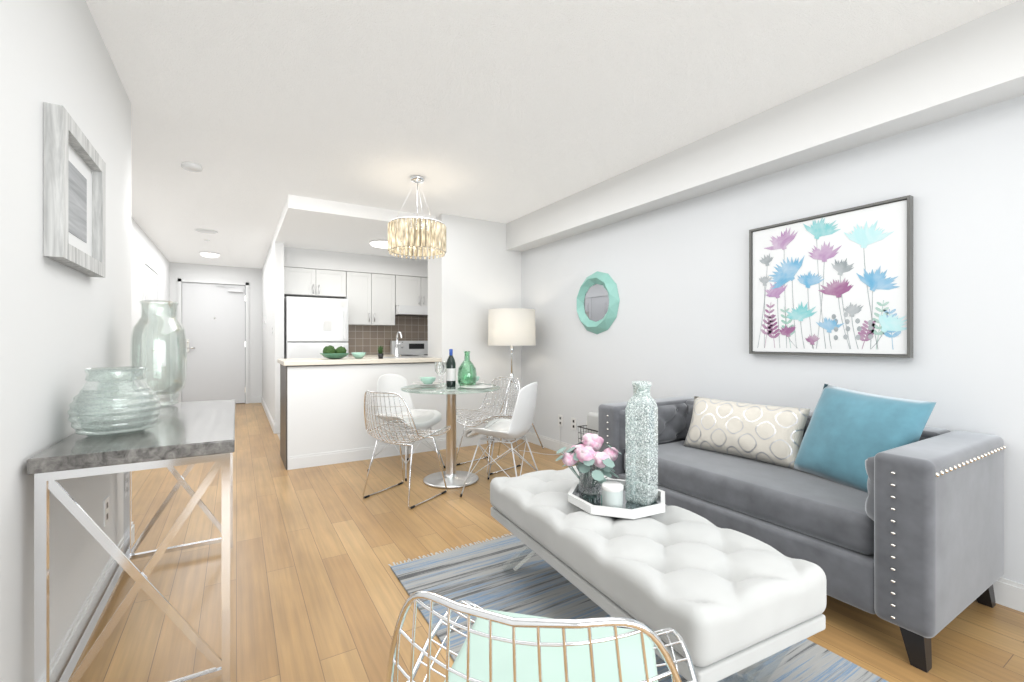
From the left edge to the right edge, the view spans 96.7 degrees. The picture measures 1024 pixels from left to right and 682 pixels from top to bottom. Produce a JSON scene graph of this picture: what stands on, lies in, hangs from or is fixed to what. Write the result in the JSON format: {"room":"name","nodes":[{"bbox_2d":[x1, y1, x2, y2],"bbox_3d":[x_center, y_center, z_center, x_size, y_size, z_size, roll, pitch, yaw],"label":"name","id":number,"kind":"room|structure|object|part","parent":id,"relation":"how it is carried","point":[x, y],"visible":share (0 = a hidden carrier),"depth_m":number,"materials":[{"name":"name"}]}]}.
{"room":"living room","nodes":[
{"label":"living room","id":0,"kind":"room"},
{"bbox_2d":[0,0,131,681],"bbox_3d":[-0.825,-0.100,0.301,0.100,2.440,5.170,0,0,-31],"label":"wall","id":1,"kind":"structure","parent":0,"point":[63,327],"depth_m":1.43,"materials":[{"name":"white paint"}]},
{"bbox_2d":[43,102,105,277],"bbox_3d":[-1.535,-0.490,1.613,0.044,0.465,0.530,0,0,-31],"label":"picture frame","id":2,"kind":"object","parent":1,"relation":"attached to","point":[74,200],"visible":1,"depth_m":1.54,"materials":[{"name":"grey wood"}]},
{"bbox_2d":[49,522,134,681],"bbox_3d":[-0.777,1.064,0.330,0.013,0.112,5.170,0,0,-31],"label":"baseboard","id":3,"kind":"structure","parent":1,"relation":"attached to","point":[59,662],"depth_m":1.69,"materials":[{"name":"white"}]},
{"bbox_2d":[104,496,108,526],"bbox_3d":[-1.813,0.760,2.035,0.007,0.115,0.072,0,0,-31],"label":"electrical outlet","id":4,"kind":"object","parent":1,"relation":"attached to","point":[106,510],"visible":0.95,"depth_m":2.02,"materials":[{"name":"white plastic"}]},
{"bbox_2d":[132,218,169,404],"bbox_3d":[-4.176,-0.100,4.965,0.100,2.440,6.280,0,0,-31],"label":"wall","id":5,"kind":"structure","parent":0,"point":[145,246],"depth_m":6.33,"materials":[{"name":"white paint"}]},
{"bbox_2d":[142,257,158,397],"bbox_3d":[-4.662,0.065,5.887,0.064,2.110,1.220,0,0,-31],"label":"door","id":6,"kind":"structure","parent":5,"relation":"attached to","point":[150,281],"depth_m":5.91,"materials":[{"name":"white wood"}]},
{"bbox_2d":[170,262,261,402],"bbox_3d":[-5.114,-0.100,8.009,1.450,2.440,0.100,0,0,-31],"label":"wall","id":7,"kind":"structure","parent":0,"point":[255,332],"depth_m":8.19,"materials":[{"name":"white paint"}]},
{"bbox_2d":[178,278,248,403],"bbox_3d":[-5.194,0.035,7.949,1.030,2.170,0.120,0,0,-31],"label":"door frame","id":8,"kind":"structure","parent":7,"relation":"attached to","point":[245,284],"depth_m":8.15,"materials":[{"name":"white"}]},
{"bbox_2d":[182,282,245,402],"bbox_3d":[-5.175,0.050,7.928,0.931,2.117,0.105,0,0,-31],"label":"entry door","id":9,"kind":"structure","parent":7,"relation":"in","point":[213,319],"depth_m":7.93,"materials":[{"name":"white wood"}]},
{"bbox_2d":[262,242,283,423],"bbox_3d":[-3.669,-0.100,6.926,0.100,2.440,3.250,0,0,-31],"label":"wall","id":10,"kind":"structure","parent":0,"point":[277,316],"depth_m":5.73,"materials":[{"name":"white paint"}]},
{"bbox_2d":[257,396,279,433],"bbox_3d":[-3.708,1.064,6.894,0.060,0.112,3.263,0,0,-31],"label":"baseboard","id":11,"kind":"structure","parent":10,"relation":"attached to","point":[275,427],"depth_m":6.22,"materials":[{"name":"white wood"}]},
{"bbox_2d":[271,242,351,416],"bbox_3d":[-2.184,-0.100,6.686,2.390,2.440,0.100,0,0,-31],"label":"wall","id":12,"kind":"structure","parent":0,"point":[271,328],"depth_m":6.06,"materials":[{"name":"white paint"}]},
{"bbox_2d":[284,267,347,298],"bbox_3d":[-2.666,-0.774,6.130,0.760,0.348,0.339,0,0,-31],"label":"upper cabinet","id":13,"kind":"object","parent":12,"relation":"attached to","point":[298,282],"depth_m":6.00,"materials":[{"name":"white wood"}]},
{"bbox_2d":[348,272,395,325],"bbox_3d":[-2.051,-0.586,6.503,0.670,0.723,0.339,0,0,-31],"label":"upper cabinet","id":14,"kind":"object","parent":12,"relation":"attached to","point":[374,299],"depth_m":6.37,"materials":[{"name":"white wood"}]},
{"bbox_2d":[348,316,427,353],"bbox_3d":[-1.815,-0.205,6.846,1.588,0.790,0.007,0,0,-31],"label":"tile backsplash","id":15,"kind":"structure","parent":12,"relation":"attached to","point":[368,339],"depth_m":6.80,"materials":[{"name":"brown tile"}]},
{"bbox_2d":[396,275,427,305],"bbox_3d":[-1.435,-0.729,6.876,0.760,0.438,0.339,0,0,-31],"label":"upper cabinet","id":16,"kind":"object","parent":12,"relation":"attached to","point":[410,290],"depth_m":6.66,"materials":[{"name":"white wood"}]},
{"bbox_2d":[395,305,427,316],"bbox_3d":[-1.395,-0.440,6.810,0.750,0.130,0.495,0,0,-31],"label":"range hood","id":17,"kind":"object","parent":16,"relation":"attached to","point":[412,311],"visible":0.46,"depth_m":6.53,"materials":[{"name":"white metal"}]},
{"bbox_2d":[272,194,435,259],"bbox_3d":[-1.575,-1.260,5.680,2.390,0.120,2.250,0,0,-31],"label":"ceiling","id":18,"kind":"structure","parent":0,"point":[313,223],"depth_m":4.77,"materials":[{"name":"white paint"}]},
{"bbox_2d":[284,247,427,277],"bbox_3d":[-2.022,-1.075,6.515,2.290,0.250,0.360,0,0,-31],"label":"soffit","id":19,"kind":"structure","parent":18,"relation":"attached to","point":[294,257],"depth_m":6.22,"materials":[{"name":"white paint"}]},
{"bbox_2d":[369,239,387,247],"bbox_3d":[-1.558,-1.173,5.545,0.350,0.055,0.350,0,0,-31],"label":"kitchen ceiling light","id":20,"kind":"object","parent":18,"relation":"attached to","point":[380,243],"visible":0.52,"depth_m":5.42,"materials":[{"name":"white plastic"}]},
{"bbox_2d":[287,213,520,456],"bbox_3d":[-1.027,-0.100,4.756,2.410,2.440,0.400,0,0,-31],"label":"wall","id":21,"kind":"structure","parent":0,"point":[474,274],"depth_m":4.77,"materials":[{"name":"white paint"}]},
{"bbox_2d":[287,434,520,469],"bbox_3d":[-0.928,1.064,4.574,2.390,0.112,0.013,0,0,-31],"label":"baseboard","id":22,"kind":"structure","parent":21,"relation":"attached to","point":[334,457],"depth_m":4.30,"materials":[{"name":"white"}]},
{"bbox_2d":[78,403,1023,681],"bbox_3d":[-1.224,1.170,3.701,4.040,0.100,11.600,0,0,-31],"label":"floor","id":23,"kind":"structure","parent":0,"point":[318,593],"depth_m":2.11,"materials":[{"name":"brown wood"}]},
{"bbox_2d":[27,399,234,681],"bbox_3d":[-1.417,0.720,1.866,0.480,0.800,1.200,0,0,-31],"label":"console table","id":24,"kind":"object","parent":23,"relation":"on","point":[190,434],"visible":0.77,"depth_m":1.43,"materials":[{"name":"grey marble"},{"name":"chrome"}]},
{"bbox_2d":[68,367,160,436],"bbox_3d":[-1.371,0.204,1.578,0.244,0.222,0.244,0,0,-31],"label":"ribbed vase","id":25,"kind":"object","parent":24,"relation":"on","point":[82,419],"visible":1,"depth_m":1.53,"materials":[{"name":"clear glass"}]},
{"bbox_2d":[130,300,186,406],"bbox_3d":[-1.726,0.061,2.228,0.220,0.508,0.220,0,0,-31],"label":"jar","id":26,"kind":"object","parent":24,"relation":"on","point":[136,345],"visible":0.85,"depth_m":2.21,"materials":[{"name":"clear glass"}]},
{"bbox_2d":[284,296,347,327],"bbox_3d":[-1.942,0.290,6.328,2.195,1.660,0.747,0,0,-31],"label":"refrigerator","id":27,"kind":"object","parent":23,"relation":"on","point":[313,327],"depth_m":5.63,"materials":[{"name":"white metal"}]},
{"bbox_2d":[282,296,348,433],"bbox_3d":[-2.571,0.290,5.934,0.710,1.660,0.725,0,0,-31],"label":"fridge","id":28,"kind":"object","parent":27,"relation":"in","point":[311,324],"depth_m":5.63,"materials":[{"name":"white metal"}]},
{"bbox_2d":[278,328,441,469],"bbox_3d":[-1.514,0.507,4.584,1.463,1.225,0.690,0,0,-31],"label":"kitchen counter","id":29,"kind":"object","parent":23,"relation":"on","point":[302,346],"depth_m":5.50,"materials":[{"name":"white"}]},
{"bbox_2d":[320,345,349,358],"bbox_3d":[-1.723,0.107,4.428,0.276,0.132,0.276,0,0,-31],"label":"moss bowl","id":30,"kind":"object","parent":29,"relation":"on","point":[330,352],"visible":1,"depth_m":4.36,"materials":[{"name":"green ceramic"}]},
{"bbox_2d":[351,352,365,358],"bbox_3d":[-1.524,0.143,4.525,0.140,0.060,0.140,0,0,-31],"label":"bowl","id":31,"kind":"object","parent":29,"relation":"on","point":[358,355],"depth_m":4.49,"materials":[{"name":"green ceramic"}]},
{"bbox_2d":[278,331,441,365],"bbox_3d":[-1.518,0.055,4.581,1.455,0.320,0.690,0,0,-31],"label":"countertop","id":32,"kind":"structure","parent":29,"relation":"on","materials":[{"name":"beige stone"}]},
{"bbox_2d":[378,346,383,358],"bbox_3d":[-1.292,0.109,4.478,0.056,0.128,0.055,0,0,-31],"label":"potted plant","id":33,"kind":"object","parent":29,"relation":"on","point":[380,352],"visible":1,"depth_m":4.46,"materials":[{"name":"green plant"}]},
{"bbox_2d":[367,374,445,480],"bbox_3d":[-0.918,0.709,3.963,0.497,0.826,0.470,0,0,35],"label":"chair","id":34,"kind":"object","parent":23,"relation":"on","point":[422,418],"visible":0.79,"depth_m":4.03,"materials":[{"name":"plastic"},{"name":"metal"},{"name":"black rubber"}]},
{"bbox_3d":[-0.921,0.511,3.965,0.491,0.434,0.476,0,0,35],"label":"seat","id":35,"kind":"part","parent":34,"relation":"part of","materials":[{"name":"white plastic"}]},
{"bbox_2d":[362,390,450,508],"bbox_3d":[-0.779,0.729,3.282,0.539,0.782,0.543,0,0,29],"label":"wire chair","id":36,"kind":"object","parent":23,"relation":"on","point":[427,434],"visible":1,"depth_m":3.19,"materials":[{"name":"silver metal"}]},
{"bbox_2d":[390,340,441,420],"bbox_3d":[-1.329,0.547,6.706,0.755,1.105,0.631,0,0,-31],"label":"stove","id":37,"kind":"object","parent":23,"relation":"on","point":[407,348],"depth_m":6.85,"materials":[{"name":"white"}]},
{"bbox_2d":[401,383,499,488],"bbox_3d":[-0.490,0.746,3.666,0.790,0.749,0.790,0,0,-31],"label":"dining table","id":38,"kind":"object","parent":23,"relation":"on","point":[453,477],"visible":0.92,"depth_m":3.63,"materials":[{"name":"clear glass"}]},
{"bbox_2d":[413,382,441,385],"bbox_3d":[-0.703,0.360,3.806,0.250,0.018,0.250,0,0,-31],"label":"plate","id":39,"kind":"object","parent":38,"relation":"on","point":[422,384],"visible":0.77,"depth_m":3.77,"materials":[{"name":"white ceramic"}]},
{"bbox_2d":[420,377,435,383],"bbox_3d":[-0.703,0.334,3.806,0.136,0.058,0.136,0,0,-31],"label":"bowl","id":40,"kind":"object","parent":39,"relation":"on","point":[427,380],"visible":0.94,"depth_m":3.76,"materials":[{"name":"green ceramic"}]},
{"bbox_2d":[434,362,443,386],"bbox_3d":[-0.585,0.270,3.668,0.080,0.199,0.080,0,0,-31],"label":"wine glass","id":41,"kind":"object","parent":38,"relation":"on","point":[441,370],"visible":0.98,"depth_m":3.65,"materials":[{"name":"clear glass"}]},
{"bbox_2d":[438,362,445,385],"bbox_3d":[-0.569,0.270,3.748,0.080,0.199,0.080,0,0,-31],"label":"wine glass","id":42,"kind":"object","parent":38,"relation":"on","point":[444,372],"visible":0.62,"depth_m":3.74,"materials":[{"name":"clear glass"}]},
{"bbox_2d":[446,349,455,386],"bbox_3d":[-0.494,0.217,3.682,0.077,0.305,0.077,0,0,-31],"label":"wine bottle","id":43,"kind":"object","parent":38,"relation":"on","point":[450,372],"visible":1,"depth_m":3.65,"materials":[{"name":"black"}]},
{"bbox_2d":[457,351,476,385],"bbox_3d":[-0.365,0.226,3.701,0.156,0.287,0.156,0,0,-31],"label":"vase","id":44,"kind":"object","parent":38,"relation":"on","point":[460,374],"visible":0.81,"depth_m":3.67,"materials":[{"name":"green glass"}]},
{"bbox_2d":[463,381,484,384],"bbox_3d":[-0.342,0.360,3.885,0.220,0.018,0.220,0,0,-31],"label":"plate","id":45,"kind":"object","parent":38,"relation":"on","point":[479,382],"visible":0.23,"depth_m":3.92,"materials":[{"name":"white ceramic"}]},
{"bbox_2d":[464,376,479,382],"bbox_3d":[-0.342,0.334,3.885,0.136,0.058,0.136,0,0,-31],"label":"bowl","id":46,"kind":"object","parent":45,"relation":"on","point":[478,377],"visible":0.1,"depth_m":3.85,"materials":[{"name":"green ceramic"}]},
{"bbox_2d":[461,385,492,388],"bbox_3d":[-0.274,0.360,3.540,0.250,0.018,0.250,0,0,-31],"label":"plate","id":47,"kind":"object","parent":38,"relation":"on","point":[476,386],"visible":1,"depth_m":3.57,"materials":[{"name":"white ceramic"}]},
{"bbox_2d":[456,377,520,474],"bbox_3d":[-0.201,0.729,4.093,0.539,0.782,0.543,0,0,44],"label":"wire chair","id":48,"kind":"object","parent":23,"relation":"on","point":[481,419],"visible":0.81,"depth_m":4.13,"materials":[{"name":"silver metal"}]},
{"bbox_2d":[460,382,537,496],"bbox_3d":[-0.059,0.709,3.385,0.497,0.826,0.470,0,0,23],"label":"chair","id":49,"kind":"object","parent":23,"relation":"on","point":[518,424],"visible":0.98,"depth_m":3.25,"materials":[{"name":"plastic"},{"name":"metal"},{"name":"black rubber"}]},
{"bbox_3d":[-0.054,0.511,3.383,0.491,0.434,0.476,0,0,23],"label":"seat","id":50,"kind":"part","parent":49,"relation":"part of","materials":[{"name":"white plastic"}]},
{"bbox_2d":[488,308,561,456],"bbox_3d":[0.051,0.402,4.664,0.642,1.443,0.745,0,0,-31],"label":"lamp","id":51,"kind":"object","parent":23,"relation":"on","point":[511,327],"depth_m":4.47,"materials":[{"name":"white fabric"}]},
{"bbox_3d":[0.296,0.975,4.576,0.313,0.291,0.341,0,0,-31],"label":"lamp cord","id":52,"kind":"part","parent":51,"relation":"part of","materials":[{"name":"white plastic"}]},
{"bbox_2d":[387,591,697,681],"bbox_3d":[0.063,0.729,0.817,0.539,0.782,0.543,0,0,13],"label":"wire chair","id":53,"kind":"object","parent":23,"relation":"on","point":[500,646],"visible":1,"depth_m":0.87,"materials":[{"name":"silver metal"}]},
{"bbox_2d":[577,412,597,451],"bbox_3d":[0.727,0.859,3.761,0.228,0.518,0.306,0,0,-31],"label":"basket","id":54,"kind":"object","parent":23,"relation":"on","point":[592,423],"visible":0.23,"depth_m":3.77,"materials":[{"name":"black fabric"}]},
{"bbox_2d":[388,533,887,681],"bbox_3d":[0.369,1.115,1.773,1.172,0.008,1.910,0,0,-31],"label":"rug","id":55,"kind":"object","parent":23,"relation":"on","point":[535,584],"visible":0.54,"depth_m":2.00,"materials":[{"name":"fabric"}]},
{"bbox_2d":[490,466,825,681],"bbox_3d":[0.411,0.896,1.781,0.550,0.472,1.270,0,0,-27],"label":"tufted bench","id":56,"kind":"object","parent":55,"relation":"on","point":[726,604],"visible":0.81,"depth_m":1.35,"materials":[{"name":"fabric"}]},
{"bbox_2d":[568,478,664,518],"bbox_3d":[0.433,0.642,1.881,0.390,0.030,0.390,0,0,-31],"label":"tray","id":57,"kind":"object","parent":56,"relation":"on","point":[591,504],"visible":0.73,"depth_m":1.77,"materials":[{"name":"white ceramic"}]},
{"bbox_2d":[555,433,620,494],"bbox_3d":[0.343,0.525,1.964,0.294,0.241,0.291,0,0,-31],"label":"peonies","id":58,"kind":"object","parent":57,"relation":"on","point":[593,467],"visible":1,"depth_m":1.92,"materials":[{"name":"pink plant"}]},
{"bbox_2d":[602,481,623,507],"bbox_3d":[0.392,0.602,1.775,0.084,0.090,0.084,0,0,-31],"label":"candle jar","id":59,"kind":"object","parent":57,"relation":"on","point":[612,493],"visible":0.9,"depth_m":1.74,"materials":[{"name":"white"}]},
{"bbox_2d":[625,381,657,505],"bbox_3d":[0.526,0.406,1.844,0.100,0.482,0.100,0,0,39],"label":"vase","id":60,"kind":"object","parent":57,"relation":"on","point":[632,441],"visible":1,"depth_m":1.82,"materials":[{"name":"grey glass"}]},
{"bbox_2d":[598,384,1006,672],"bbox_3d":[1.310,0.671,2.413,0.829,0.898,1.658,0,0,-31],"label":"sofa","id":61,"kind":"object","parent":23,"relation":"on","point":[889,509],"visible":0.96,"depth_m":1.90,"materials":[{"name":"grey fabric"}]},
{"bbox_2d":[86,0,1016,267],"bbox_3d":[-1.224,-1.370,3.701,4.040,0.100,11.600,0,0,-31],"label":"ceiling","id":62,"kind":"structure","parent":0,"point":[501,111],"depth_m":2.38,"materials":[{"name":"white paint"}]},
{"bbox_2d":[181,162,202,172],"bbox_3d":[-2.399,-1.299,3.411,0.136,0.042,0.136,0,0,-31],"label":"smoke detector","id":63,"kind":"object","parent":62,"relation":"attached to","point":[192,167],"visible":0.98,"depth_m":3.38,"materials":[{"name":"white plastic"}]},
{"bbox_2d":[195,229,217,233],"bbox_3d":[-3.659,-1.308,5.453,0.230,0.024,0.230,0,0,-31],"label":"ceiling vent","id":64,"kind":"object","parent":62,"relation":"in","point":[207,231],"visible":1,"depth_m":5.41,"materials":[{"name":"white plastic"}]},
{"bbox_2d":[199,251,219,257],"bbox_3d":[-4.539,-1.287,6.838,0.270,0.066,0.270,0,0,-31],"label":"light","id":65,"kind":"object","parent":62,"relation":"attached to","point":[209,254],"visible":1,"depth_m":6.76,"materials":[{"name":"white metal"}]},
{"bbox_2d":[388,175,445,259],"bbox_3d":[-0.765,-1.008,3.675,0.464,0.624,0.462,0,0,-31],"label":"chandelier","id":66,"kind":"object","parent":62,"relation":"hanging from","point":[403,235],"visible":1,"depth_m":3.52,"materials":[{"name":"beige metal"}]},
{"bbox_2d":[506,0,1023,251],"bbox_3d":[1.653,-1.170,2.463,0.200,0.300,6.300,0,0,-31],"label":"ceiling beam","id":67,"kind":"structure","parent":62,"relation":"attached to","point":[975,64],"depth_m":2.36,"materials":[{"name":"white paint"}]},
{"bbox_2d":[521,95,1023,583],"bbox_3d":[1.134,-0.100,3.610,0.100,2.440,8.800,0,0,-31],"label":"wall","id":68,"kind":"structure","parent":0,"point":[678,273],"depth_m":2.57,"materials":[{"name":"white paint"}]},
{"bbox_2d":[558,414,562,426],"bbox_3d":[0.487,0.800,4.574,0.007,0.115,0.072,0,0,-31],"label":"electrical outlet","id":69,"kind":"object","parent":68,"relation":"attached to","point":[560,420],"visible":1,"depth_m":4.57,"materials":[{"name":"white plastic"}]},
{"bbox_2d":[571,417,575,429],"bbox_3d":[0.596,0.800,4.394,0.007,0.115,0.072,0,0,-31],"label":"electrical outlet","id":70,"kind":"object","parent":68,"relation":"attached to","point":[573,423],"visible":1,"depth_m":4.39,"materials":[{"name":"white plastic"}]},
{"bbox_2d":[577,271,619,333],"bbox_3d":[0.744,-0.345,4.098,0.058,0.570,0.570,0,0,-31],"label":"mirror","id":71,"kind":"object","parent":68,"relation":"attached to","point":[598,300],"visible":1,"depth_m":4.07,"materials":[{"name":"teal"}]},
{"bbox_2d":[521,431,1023,612],"bbox_3d":[1.733,1.064,2.511,0.013,0.112,6.300,0,0,-31],"label":"baseboard","id":72,"kind":"structure","parent":68,"relation":"attached to","point":[1009,594],"depth_m":1.93,"materials":[{"name":"white wood"}]},
{"bbox_2d":[749,195,912,357],"bbox_3d":[1.710,-0.308,2.522,0.040,0.777,0.797,0,0,-31],"label":"canvas artwork","id":73,"kind":"object","parent":68,"relation":"attached to","point":[829,283],"visible":1,"depth_m":2.45,"materials":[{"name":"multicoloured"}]}
]}

